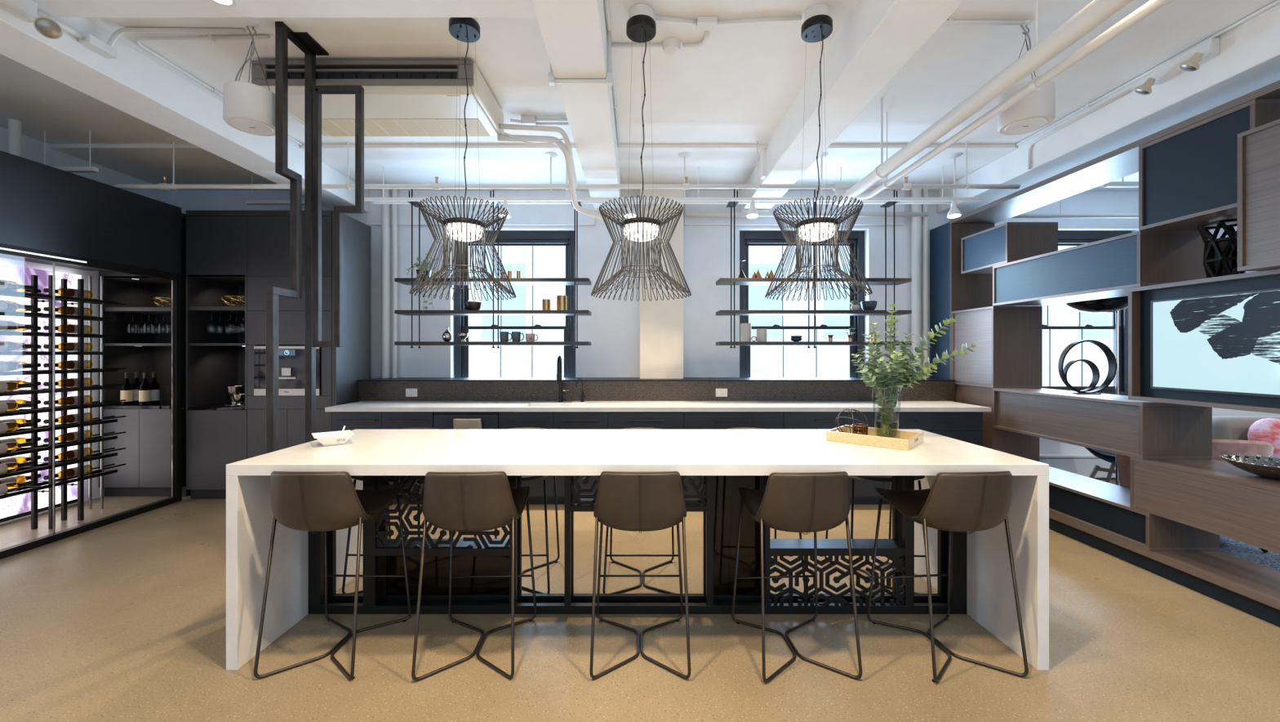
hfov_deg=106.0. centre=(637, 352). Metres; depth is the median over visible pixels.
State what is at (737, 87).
ceiling
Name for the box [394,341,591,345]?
shelf
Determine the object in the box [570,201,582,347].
hanger
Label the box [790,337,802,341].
rice bowl
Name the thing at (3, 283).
wine bottle
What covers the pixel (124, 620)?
floor
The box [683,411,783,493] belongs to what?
base cabinet
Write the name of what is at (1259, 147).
upper cabinet
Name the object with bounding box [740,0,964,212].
beam
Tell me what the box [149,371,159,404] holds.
wine bottle
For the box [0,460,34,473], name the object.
wine bottle
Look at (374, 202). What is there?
channel
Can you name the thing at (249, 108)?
speaker
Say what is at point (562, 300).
canister
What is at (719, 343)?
shelf
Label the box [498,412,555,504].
base cabinet
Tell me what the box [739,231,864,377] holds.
window
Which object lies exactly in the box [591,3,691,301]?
pendant lamp
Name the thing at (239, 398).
cup
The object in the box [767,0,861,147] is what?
trim
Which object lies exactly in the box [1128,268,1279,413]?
frame
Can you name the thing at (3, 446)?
wine bottle
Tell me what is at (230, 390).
stand mixer
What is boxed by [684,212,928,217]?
pipe
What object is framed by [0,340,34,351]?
wine bottle
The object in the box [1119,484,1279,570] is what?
area rug
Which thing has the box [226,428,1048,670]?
island table
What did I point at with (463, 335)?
goblet
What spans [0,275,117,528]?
wine rack
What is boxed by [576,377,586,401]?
water tap
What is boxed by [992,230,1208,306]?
upper cabinet
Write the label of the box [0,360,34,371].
wine bottle
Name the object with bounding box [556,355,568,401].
tap
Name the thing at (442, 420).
base cabinet
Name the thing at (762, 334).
candle jar
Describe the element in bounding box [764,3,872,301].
pendant lamp
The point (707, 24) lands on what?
conduit
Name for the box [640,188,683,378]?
pillar
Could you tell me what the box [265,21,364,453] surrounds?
divider
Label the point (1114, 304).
floor lamp
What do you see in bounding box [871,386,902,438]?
glass vase
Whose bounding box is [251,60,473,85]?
outlet
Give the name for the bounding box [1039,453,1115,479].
baseboard heater
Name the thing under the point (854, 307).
pot
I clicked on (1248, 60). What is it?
beam
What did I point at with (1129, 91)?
conduit
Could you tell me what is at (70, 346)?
wine bottle
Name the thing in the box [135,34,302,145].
conduit
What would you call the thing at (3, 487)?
wine bottle
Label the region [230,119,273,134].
grille
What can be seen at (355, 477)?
bar stool
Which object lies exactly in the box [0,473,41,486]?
wine bottle
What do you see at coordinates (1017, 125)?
grille
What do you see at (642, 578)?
bar stool
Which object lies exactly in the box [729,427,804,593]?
bar stool
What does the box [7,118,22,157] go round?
vent pipe
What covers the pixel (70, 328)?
wine bottle
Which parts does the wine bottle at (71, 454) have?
bottle glass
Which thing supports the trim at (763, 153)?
attached to the beam at (879, 37)
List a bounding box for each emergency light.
[0,0,62,39]
[1133,38,1219,94]
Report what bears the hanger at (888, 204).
hanging from the channel at (374, 202)
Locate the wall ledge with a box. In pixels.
[513,400,954,422]
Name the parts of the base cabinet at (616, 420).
drawer, handle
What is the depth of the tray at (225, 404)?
4.75 m
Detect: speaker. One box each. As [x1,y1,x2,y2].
[222,21,275,136]
[997,19,1055,135]
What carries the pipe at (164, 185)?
hanging from the ceiling at (737, 87)
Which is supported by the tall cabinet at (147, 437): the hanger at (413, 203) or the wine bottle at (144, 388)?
the wine bottle at (144, 388)
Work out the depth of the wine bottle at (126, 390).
4.75 m
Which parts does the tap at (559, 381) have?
spout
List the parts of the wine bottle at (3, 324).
bottle glass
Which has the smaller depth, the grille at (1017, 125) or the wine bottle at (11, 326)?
the grille at (1017, 125)
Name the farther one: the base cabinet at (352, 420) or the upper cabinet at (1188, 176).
the base cabinet at (352, 420)
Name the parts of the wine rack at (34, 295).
post, rail, rail, rail, rail, rail, rail, rail, rail, post, rail, rail, rail, rail, rail, rail, rail, rail, rail, rail, rail, rail, rail, post, post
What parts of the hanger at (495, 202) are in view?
rod, hanger plate, rod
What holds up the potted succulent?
on the shelf at (719, 312)
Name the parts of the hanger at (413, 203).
rod, hanger plate, rod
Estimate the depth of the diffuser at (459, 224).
2.56 m
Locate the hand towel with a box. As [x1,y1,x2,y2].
[453,418,482,428]
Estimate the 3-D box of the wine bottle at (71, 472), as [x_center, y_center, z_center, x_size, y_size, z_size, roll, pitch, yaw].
[-4.765,1.009,4.035,0.075,0.075,0.311,0,0,0]
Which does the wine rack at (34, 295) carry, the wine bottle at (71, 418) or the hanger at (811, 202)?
the wine bottle at (71, 418)
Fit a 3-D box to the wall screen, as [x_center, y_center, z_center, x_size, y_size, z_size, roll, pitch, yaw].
[3.312,-0.051,2.525,0.026,0.563,1.150,0,0,0]
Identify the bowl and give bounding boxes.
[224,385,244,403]
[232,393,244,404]
[311,425,355,445]
[463,301,482,310]
[790,335,802,337]
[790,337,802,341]
[860,300,876,310]
[1219,453,1279,479]
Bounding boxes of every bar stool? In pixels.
[253,471,411,679]
[342,427,450,593]
[411,471,536,680]
[474,427,559,593]
[589,471,690,678]
[602,427,682,593]
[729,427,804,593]
[731,471,862,682]
[824,475,932,593]
[866,470,1028,682]
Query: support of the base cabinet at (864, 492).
on the floor
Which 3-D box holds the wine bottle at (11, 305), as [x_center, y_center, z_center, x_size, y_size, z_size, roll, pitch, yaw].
[-4.905,-0.350,3.796,0.075,0.075,0.311,0,0,0]
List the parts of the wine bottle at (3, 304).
bottle glass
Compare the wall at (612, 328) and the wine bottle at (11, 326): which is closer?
the wine bottle at (11, 326)
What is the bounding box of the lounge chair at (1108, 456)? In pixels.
[1085,447,1115,482]
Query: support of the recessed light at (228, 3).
in the ceiling at (55, 8)
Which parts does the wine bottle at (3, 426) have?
bottle glass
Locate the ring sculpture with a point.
(1112, 362)
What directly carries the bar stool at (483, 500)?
on the floor
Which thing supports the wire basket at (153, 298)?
on the tall cabinet at (147, 437)
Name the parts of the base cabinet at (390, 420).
door, handle, drawer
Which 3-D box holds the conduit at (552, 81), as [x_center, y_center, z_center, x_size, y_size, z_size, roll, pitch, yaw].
[-0.327,-1.696,2.770,0.366,0.308,0.040,0,0,0]
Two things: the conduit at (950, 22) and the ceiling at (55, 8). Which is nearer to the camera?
the ceiling at (55, 8)
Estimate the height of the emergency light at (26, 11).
0.183 m
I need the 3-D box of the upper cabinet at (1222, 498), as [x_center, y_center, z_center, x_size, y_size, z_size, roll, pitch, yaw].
[3.495,0.859,2.200,0.450,0.334,2.000,0,0,0]
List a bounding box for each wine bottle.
[0,279,34,289]
[0,299,34,310]
[0,320,34,330]
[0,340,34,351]
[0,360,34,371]
[0,360,40,369]
[0,379,41,390]
[0,381,34,391]
[0,399,40,408]
[0,401,34,412]
[0,417,40,428]
[0,422,34,432]
[0,436,40,448]
[0,441,34,453]
[0,454,40,466]
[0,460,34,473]
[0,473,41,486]
[0,480,34,494]
[6,283,40,293]
[6,302,40,311]
[6,321,40,331]
[6,341,41,351]
[43,288,93,298]
[43,306,93,315]
[43,324,93,333]
[43,342,93,351]
[43,360,93,368]
[43,377,93,386]
[43,395,93,405]
[43,412,93,423]
[43,429,93,442]
[43,447,93,461]
[43,464,93,479]
[120,372,133,404]
[131,371,141,404]
[138,372,151,404]
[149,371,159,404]
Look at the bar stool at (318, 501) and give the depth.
2.10 m
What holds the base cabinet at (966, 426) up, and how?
on the floor
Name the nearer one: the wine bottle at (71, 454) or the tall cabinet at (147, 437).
the wine bottle at (71, 454)
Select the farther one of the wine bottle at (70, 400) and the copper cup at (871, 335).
the copper cup at (871, 335)
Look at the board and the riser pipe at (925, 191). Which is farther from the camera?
the riser pipe at (925, 191)
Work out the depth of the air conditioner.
3.13 m
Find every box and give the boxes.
[510,115,568,125]
[954,383,1039,461]
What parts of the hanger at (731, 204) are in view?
rod, hanger plate, rod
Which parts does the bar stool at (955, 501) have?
leg frame, leg frame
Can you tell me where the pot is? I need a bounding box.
[850,304,859,310]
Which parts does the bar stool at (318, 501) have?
leg frame, leg frame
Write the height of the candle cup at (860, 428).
0.077 m
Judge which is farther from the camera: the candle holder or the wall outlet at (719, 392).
the wall outlet at (719, 392)
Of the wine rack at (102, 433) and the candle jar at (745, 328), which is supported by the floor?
the wine rack at (102, 433)
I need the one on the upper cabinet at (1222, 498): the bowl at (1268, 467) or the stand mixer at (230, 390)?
the bowl at (1268, 467)
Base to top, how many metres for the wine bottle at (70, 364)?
0.075 m
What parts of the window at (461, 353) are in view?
sash, sash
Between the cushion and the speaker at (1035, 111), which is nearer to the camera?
the speaker at (1035, 111)
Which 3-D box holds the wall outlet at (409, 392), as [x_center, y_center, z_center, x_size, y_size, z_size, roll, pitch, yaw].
[-2.318,0.411,4.944,0.120,0.084,0.008,0,0,0]
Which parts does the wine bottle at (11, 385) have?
bottle glass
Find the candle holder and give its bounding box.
[835,408,868,435]
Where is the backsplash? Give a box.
[357,381,955,400]
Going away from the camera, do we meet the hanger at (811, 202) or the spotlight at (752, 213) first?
the spotlight at (752, 213)
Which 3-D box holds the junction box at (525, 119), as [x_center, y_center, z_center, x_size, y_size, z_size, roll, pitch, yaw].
[-0.747,-1.829,3.820,0.513,0.060,0.080,0,0,0]
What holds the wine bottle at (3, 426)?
on the wine rack at (34, 295)
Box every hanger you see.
[408,188,425,347]
[488,189,502,347]
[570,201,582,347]
[726,188,738,347]
[803,189,818,347]
[880,189,897,347]
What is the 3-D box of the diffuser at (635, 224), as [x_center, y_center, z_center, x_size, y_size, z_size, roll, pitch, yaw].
[0.020,-0.648,2.635,0.188,0.070,0.188,0,0,-4]
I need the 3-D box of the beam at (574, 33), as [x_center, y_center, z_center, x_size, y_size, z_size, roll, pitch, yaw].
[-0.327,-1.697,0.629,0.298,0.254,9.639,0,0,0]
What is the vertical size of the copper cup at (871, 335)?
0.070 m
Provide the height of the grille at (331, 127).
0.003 m
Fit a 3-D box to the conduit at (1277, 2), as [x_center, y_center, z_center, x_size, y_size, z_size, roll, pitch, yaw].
[3.370,-1.846,2.640,0.024,0.026,3.280,0,0,0]
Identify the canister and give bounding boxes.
[542,298,550,310]
[556,295,567,310]
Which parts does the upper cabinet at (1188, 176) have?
panel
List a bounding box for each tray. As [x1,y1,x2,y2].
[222,402,244,405]
[826,424,923,450]
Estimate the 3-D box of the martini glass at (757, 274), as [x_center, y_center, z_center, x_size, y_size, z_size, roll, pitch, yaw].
[1.172,-0.803,4.680,0.092,0.178,0.092,0,0,0]
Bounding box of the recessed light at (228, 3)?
[210,0,237,7]
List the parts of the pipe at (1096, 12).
hanger rod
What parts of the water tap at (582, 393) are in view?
spout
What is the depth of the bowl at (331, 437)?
2.59 m
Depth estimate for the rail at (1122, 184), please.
4.20 m
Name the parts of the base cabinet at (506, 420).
handle, drawer, door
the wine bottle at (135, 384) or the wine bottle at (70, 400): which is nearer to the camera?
the wine bottle at (70, 400)
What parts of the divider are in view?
ceiling plate, offset frame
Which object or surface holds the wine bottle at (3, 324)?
on the wine rack at (34, 295)
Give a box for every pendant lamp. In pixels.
[408,17,515,301]
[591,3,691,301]
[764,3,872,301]
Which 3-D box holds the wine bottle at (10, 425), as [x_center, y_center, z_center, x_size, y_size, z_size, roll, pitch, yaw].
[-4.905,0.556,3.796,0.075,0.075,0.311,0,0,0]
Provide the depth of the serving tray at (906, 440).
2.62 m
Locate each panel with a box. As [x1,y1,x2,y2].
[0,263,81,522]
[929,222,950,379]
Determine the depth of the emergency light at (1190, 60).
2.94 m
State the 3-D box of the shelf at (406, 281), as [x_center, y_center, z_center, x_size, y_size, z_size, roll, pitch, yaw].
[-1.398,-0.697,4.745,1.862,0.034,0.250,0,0,0]
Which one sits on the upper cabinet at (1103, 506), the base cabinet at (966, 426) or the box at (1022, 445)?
the box at (1022, 445)
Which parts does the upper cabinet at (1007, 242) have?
panel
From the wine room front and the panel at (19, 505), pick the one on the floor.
the wine room front
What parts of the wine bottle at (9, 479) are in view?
bottle glass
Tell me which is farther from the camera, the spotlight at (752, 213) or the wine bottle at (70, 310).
the spotlight at (752, 213)
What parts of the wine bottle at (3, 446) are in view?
bottle glass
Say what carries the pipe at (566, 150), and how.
attached to the air conditioner
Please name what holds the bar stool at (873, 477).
on the floor
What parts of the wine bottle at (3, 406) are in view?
bottle glass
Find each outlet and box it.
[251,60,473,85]
[405,388,417,396]
[715,388,727,396]
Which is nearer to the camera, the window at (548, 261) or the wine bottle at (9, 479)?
the wine bottle at (9, 479)
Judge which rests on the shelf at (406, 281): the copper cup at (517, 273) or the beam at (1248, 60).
the copper cup at (517, 273)
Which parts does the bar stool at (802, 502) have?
leg frame, leg frame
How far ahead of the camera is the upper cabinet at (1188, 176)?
2.83 m
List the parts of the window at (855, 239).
sash, sash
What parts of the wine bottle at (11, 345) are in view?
bottle glass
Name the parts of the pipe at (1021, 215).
hanger rod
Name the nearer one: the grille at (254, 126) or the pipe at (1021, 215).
the grille at (254, 126)
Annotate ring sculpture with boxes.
[1057,339,1116,394]
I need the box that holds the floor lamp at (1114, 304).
[1065,295,1128,484]
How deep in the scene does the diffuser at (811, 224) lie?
2.56 m
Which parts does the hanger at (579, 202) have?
rod, rod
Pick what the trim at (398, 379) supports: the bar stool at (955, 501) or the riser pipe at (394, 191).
the riser pipe at (394, 191)
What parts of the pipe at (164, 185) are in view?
hanger rod, hanger rod, hanger rod, hanger rod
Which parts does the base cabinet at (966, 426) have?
door, handle, drawer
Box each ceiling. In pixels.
[0,0,1275,144]
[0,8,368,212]
[31,0,536,17]
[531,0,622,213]
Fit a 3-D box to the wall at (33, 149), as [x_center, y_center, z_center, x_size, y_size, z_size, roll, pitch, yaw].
[-5.350,-0.225,0.625,0.200,3.271,9.650,0,0,0]
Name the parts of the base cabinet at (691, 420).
door, drawer, handle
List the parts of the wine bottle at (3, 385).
bottle glass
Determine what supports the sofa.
on the area rug
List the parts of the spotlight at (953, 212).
bulb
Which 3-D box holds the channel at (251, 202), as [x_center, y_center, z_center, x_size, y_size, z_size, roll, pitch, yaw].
[-3.750,-1.682,5.000,0.600,0.286,0.040,0,0,0]
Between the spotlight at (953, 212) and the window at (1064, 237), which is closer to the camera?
the spotlight at (953, 212)
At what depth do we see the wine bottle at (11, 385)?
3.77 m
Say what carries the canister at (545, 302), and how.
on the shelf at (398, 312)
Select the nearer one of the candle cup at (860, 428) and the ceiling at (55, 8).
the ceiling at (55, 8)
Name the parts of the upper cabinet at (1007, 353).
panel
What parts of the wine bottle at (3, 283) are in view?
bottle glass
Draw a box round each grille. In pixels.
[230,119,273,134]
[321,119,489,136]
[1004,117,1048,133]
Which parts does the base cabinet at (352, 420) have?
handle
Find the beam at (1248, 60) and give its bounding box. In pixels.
[937,7,1279,213]
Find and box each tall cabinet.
[98,213,191,496]
[186,210,248,498]
[247,210,371,457]
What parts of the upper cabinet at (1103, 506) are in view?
panel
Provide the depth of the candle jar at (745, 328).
4.69 m
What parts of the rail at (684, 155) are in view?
rail stem, rail stem, rail stem, rail stem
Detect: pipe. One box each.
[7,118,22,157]
[114,141,1020,191]
[381,188,390,377]
[391,188,397,377]
[497,123,624,221]
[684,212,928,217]
[835,0,1134,206]
[856,0,1173,199]
[911,188,921,372]
[922,188,928,377]
[1012,200,1138,217]
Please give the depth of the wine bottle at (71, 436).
4.07 m
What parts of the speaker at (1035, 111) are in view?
hook plate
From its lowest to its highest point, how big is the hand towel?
0.314 m
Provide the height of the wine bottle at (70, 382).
0.075 m
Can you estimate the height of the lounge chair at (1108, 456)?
0.841 m
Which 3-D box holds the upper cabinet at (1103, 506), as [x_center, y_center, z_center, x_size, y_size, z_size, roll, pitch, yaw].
[3.495,1.146,4.049,0.450,0.238,1.938,0,0,0]
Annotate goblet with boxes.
[458,333,468,341]
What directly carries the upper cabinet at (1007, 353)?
on the box at (1022, 445)
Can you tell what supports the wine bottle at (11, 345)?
on the wine rack at (34, 295)
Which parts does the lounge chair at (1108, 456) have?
leg, rail, leg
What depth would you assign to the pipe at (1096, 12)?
2.35 m
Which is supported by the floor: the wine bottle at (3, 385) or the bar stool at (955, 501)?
the bar stool at (955, 501)
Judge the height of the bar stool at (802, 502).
0.902 m
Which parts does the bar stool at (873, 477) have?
leg frame, leg frame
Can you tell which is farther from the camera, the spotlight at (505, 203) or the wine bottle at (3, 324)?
the spotlight at (505, 203)
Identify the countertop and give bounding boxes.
[324,400,991,411]
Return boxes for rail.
[364,151,982,201]
[1017,2,1279,147]
[1103,177,1138,187]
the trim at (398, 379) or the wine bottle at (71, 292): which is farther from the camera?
the trim at (398, 379)
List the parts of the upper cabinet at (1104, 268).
panel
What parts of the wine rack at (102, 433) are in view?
post, post, arm, arm, arm, arm, arm, arm, arm, arm, arm, arm, arm, arm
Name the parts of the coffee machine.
trim, trim, brew panel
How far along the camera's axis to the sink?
4.79 m
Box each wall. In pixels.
[0,126,170,523]
[368,191,1279,453]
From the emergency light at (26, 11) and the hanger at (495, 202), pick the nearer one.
the emergency light at (26, 11)
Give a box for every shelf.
[394,277,591,284]
[394,310,591,315]
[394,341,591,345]
[715,277,911,284]
[715,310,911,315]
[715,341,911,345]
[992,387,1212,458]
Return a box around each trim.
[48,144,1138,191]
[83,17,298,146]
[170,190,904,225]
[357,377,955,381]
[603,2,617,140]
[760,148,766,179]
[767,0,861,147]
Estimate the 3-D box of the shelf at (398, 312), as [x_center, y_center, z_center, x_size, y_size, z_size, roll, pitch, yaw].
[-1.398,-0.390,4.745,1.862,0.034,0.250,0,0,0]
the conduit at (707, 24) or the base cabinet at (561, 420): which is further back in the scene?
the base cabinet at (561, 420)
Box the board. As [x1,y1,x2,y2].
[949,223,994,379]
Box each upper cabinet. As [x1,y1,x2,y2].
[951,306,1042,387]
[960,222,1057,273]
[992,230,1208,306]
[1048,466,1219,550]
[1129,456,1279,553]
[1138,98,1279,230]
[1237,119,1279,271]
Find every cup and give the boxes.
[507,271,511,277]
[515,271,520,277]
[826,334,833,341]
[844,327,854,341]
[852,423,868,435]
[870,334,875,341]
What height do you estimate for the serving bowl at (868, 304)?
0.094 m
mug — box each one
[499,331,511,341]
[511,331,524,341]
[525,333,537,341]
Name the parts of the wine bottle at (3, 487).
bottle glass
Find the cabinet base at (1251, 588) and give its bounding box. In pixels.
[1048,511,1279,626]
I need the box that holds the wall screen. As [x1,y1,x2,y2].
[1150,287,1279,397]
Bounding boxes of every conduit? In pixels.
[37,9,245,57]
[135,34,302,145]
[548,29,612,85]
[604,0,620,145]
[655,15,801,47]
[942,18,1024,26]
[1016,0,1279,145]
[1027,89,1131,169]
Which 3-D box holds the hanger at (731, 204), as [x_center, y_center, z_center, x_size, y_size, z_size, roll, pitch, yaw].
[0.937,-0.817,4.740,0.090,1.548,0.200,0,0,0]
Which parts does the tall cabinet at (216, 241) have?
door, door, cornice, frame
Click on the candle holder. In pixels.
(860, 428)
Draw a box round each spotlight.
[498,200,511,218]
[624,200,635,218]
[746,200,758,218]
[946,200,961,218]
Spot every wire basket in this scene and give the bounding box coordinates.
[151,297,171,306]
[220,295,244,306]
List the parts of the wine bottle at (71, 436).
bottle glass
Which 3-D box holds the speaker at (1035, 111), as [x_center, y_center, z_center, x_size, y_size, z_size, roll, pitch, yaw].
[2.190,-1.567,2.720,0.254,0.586,0.254,0,0,0]
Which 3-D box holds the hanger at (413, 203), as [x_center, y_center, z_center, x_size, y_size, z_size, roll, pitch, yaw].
[-2.180,-0.815,4.740,0.090,1.543,0.200,0,0,0]
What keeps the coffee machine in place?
in the tall cabinet at (268, 231)
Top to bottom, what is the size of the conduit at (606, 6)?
0.026 m
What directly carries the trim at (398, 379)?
attached to the wall at (612, 328)
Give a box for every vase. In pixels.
[442,327,453,341]
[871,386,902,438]
[1196,217,1245,277]
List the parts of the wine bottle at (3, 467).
bottle glass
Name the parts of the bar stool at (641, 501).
leg frame, leg frame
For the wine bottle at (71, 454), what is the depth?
4.07 m
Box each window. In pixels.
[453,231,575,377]
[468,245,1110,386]
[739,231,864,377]
[1042,231,1131,395]
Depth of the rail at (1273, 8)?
3.30 m
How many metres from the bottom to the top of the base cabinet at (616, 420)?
0.866 m
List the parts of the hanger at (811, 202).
rod, hanger plate, rod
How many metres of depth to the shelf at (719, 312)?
4.62 m
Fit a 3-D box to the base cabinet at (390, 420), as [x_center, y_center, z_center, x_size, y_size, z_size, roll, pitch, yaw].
[-2.098,0.978,4.639,0.463,0.866,0.562,0,0,0]
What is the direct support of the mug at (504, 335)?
on the shelf at (396, 343)
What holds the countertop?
on the base cabinet at (352, 420)
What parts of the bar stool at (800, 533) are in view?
leg frame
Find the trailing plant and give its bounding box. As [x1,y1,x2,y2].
[405,253,439,312]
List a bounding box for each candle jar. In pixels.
[740,323,751,341]
[756,328,767,341]
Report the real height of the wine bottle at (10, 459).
0.075 m
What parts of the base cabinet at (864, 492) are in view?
drawer, handle, door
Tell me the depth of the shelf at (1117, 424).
3.40 m
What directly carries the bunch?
in the glass vase at (886, 387)
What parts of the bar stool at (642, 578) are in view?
leg frame, leg frame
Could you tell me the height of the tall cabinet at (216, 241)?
2.767 m
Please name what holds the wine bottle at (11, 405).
on the wine rack at (34, 295)
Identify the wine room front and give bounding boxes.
[0,150,182,559]
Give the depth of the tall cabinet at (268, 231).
4.60 m
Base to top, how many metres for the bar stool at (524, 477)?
0.902 m
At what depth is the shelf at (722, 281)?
4.62 m
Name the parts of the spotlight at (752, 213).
bulb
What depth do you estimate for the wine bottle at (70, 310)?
4.07 m
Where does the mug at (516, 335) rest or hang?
on the shelf at (396, 343)
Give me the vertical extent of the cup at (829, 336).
0.066 m
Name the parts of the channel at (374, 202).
hanger rod, hanger rod, hanger rod, hanger rod, hanger rod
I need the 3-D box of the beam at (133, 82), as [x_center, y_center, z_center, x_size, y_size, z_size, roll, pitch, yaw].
[-3.185,-1.697,0.612,0.350,0.254,9.604,0,0,0]
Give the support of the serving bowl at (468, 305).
on the shelf at (398, 312)
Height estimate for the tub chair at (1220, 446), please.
0.799 m
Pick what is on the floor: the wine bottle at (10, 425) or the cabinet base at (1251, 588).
the cabinet base at (1251, 588)
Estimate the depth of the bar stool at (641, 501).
2.09 m
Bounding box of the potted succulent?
[849,300,860,310]
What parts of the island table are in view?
panel, fretwork panel, fretwork panel, dark pane, screen frame, fretwork panel, dark pane, fretwork panel, panel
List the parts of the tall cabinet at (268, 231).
door, door, drawer, door, door, cornice, door, panel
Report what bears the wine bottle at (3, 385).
on the wine rack at (34, 295)
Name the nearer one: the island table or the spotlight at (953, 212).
the island table
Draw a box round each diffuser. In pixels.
[446,222,481,241]
[624,222,657,241]
[799,222,834,241]
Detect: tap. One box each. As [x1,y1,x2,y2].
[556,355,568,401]
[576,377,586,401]
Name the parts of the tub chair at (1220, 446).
leg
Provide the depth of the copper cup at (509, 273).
4.70 m
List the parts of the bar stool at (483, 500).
leg frame, leg frame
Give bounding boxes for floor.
[0,479,1279,721]
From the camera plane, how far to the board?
5.02 m
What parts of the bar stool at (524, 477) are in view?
leg frame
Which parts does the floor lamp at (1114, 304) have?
lamp shade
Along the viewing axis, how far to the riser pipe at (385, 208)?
5.33 m
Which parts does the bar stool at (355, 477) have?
leg frame, leg frame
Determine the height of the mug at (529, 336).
0.080 m
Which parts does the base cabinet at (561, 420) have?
door, drawer, handle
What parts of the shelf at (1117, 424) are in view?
panel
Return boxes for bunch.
[850,303,976,435]
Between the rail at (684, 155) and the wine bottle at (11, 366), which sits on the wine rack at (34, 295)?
the wine bottle at (11, 366)
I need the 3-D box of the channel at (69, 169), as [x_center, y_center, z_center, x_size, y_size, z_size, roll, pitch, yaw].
[-4.785,-1.689,4.050,0.470,0.340,0.040,0,0,0]
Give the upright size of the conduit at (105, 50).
0.195 m
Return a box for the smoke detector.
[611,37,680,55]
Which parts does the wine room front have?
header panel, rail, rail, post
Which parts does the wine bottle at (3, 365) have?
bottle glass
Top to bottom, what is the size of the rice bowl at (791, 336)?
0.036 m
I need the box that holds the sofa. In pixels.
[1212,415,1279,439]
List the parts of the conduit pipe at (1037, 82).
hanger rod, hanger rod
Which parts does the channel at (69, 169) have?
hanger rod, hanger rod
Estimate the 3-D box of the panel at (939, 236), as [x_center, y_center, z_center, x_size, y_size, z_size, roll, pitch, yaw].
[3.288,0.021,5.228,0.025,2.780,0.345,0,0,0]
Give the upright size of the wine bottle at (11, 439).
0.075 m
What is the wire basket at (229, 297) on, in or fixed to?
on the tall cabinet at (216, 241)
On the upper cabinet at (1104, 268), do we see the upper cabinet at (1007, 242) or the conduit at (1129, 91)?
the upper cabinet at (1007, 242)
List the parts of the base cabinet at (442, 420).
door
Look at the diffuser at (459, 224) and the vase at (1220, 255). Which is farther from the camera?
the vase at (1220, 255)
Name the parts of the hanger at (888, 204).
rod, hanger plate, rod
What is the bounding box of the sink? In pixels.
[521,402,588,412]
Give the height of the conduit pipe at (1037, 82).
0.589 m
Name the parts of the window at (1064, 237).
sash, sash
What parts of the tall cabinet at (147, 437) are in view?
door, door, frame, door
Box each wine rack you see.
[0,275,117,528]
[88,275,125,508]
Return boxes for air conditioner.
[251,60,503,136]
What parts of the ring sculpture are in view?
foot plate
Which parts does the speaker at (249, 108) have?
hook plate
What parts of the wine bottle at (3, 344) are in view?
bottle glass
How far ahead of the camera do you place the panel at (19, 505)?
4.16 m
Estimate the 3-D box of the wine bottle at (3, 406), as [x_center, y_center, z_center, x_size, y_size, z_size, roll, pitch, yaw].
[-4.700,0.405,3.586,0.075,0.075,0.311,0,0,0]
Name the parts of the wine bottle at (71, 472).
bottle glass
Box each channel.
[44,130,98,172]
[245,176,304,204]
[372,166,959,204]
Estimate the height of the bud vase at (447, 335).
0.143 m
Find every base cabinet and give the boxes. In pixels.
[331,411,383,431]
[382,411,434,504]
[433,411,513,428]
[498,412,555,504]
[553,412,608,504]
[608,411,683,488]
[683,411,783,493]
[782,411,883,504]
[878,411,982,504]
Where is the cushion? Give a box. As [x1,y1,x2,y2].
[1247,417,1279,457]
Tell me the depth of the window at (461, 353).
5.57 m
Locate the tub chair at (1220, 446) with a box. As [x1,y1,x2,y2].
[1115,439,1273,552]
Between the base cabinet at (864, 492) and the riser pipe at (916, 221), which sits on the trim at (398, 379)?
the riser pipe at (916, 221)
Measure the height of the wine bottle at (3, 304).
0.075 m
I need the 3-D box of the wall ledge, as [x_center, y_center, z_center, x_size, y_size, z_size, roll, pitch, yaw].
[0.200,0.854,5.206,6.120,1.115,0.488,0,0,0]
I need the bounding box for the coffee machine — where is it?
[253,346,320,395]
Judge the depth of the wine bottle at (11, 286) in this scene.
3.77 m

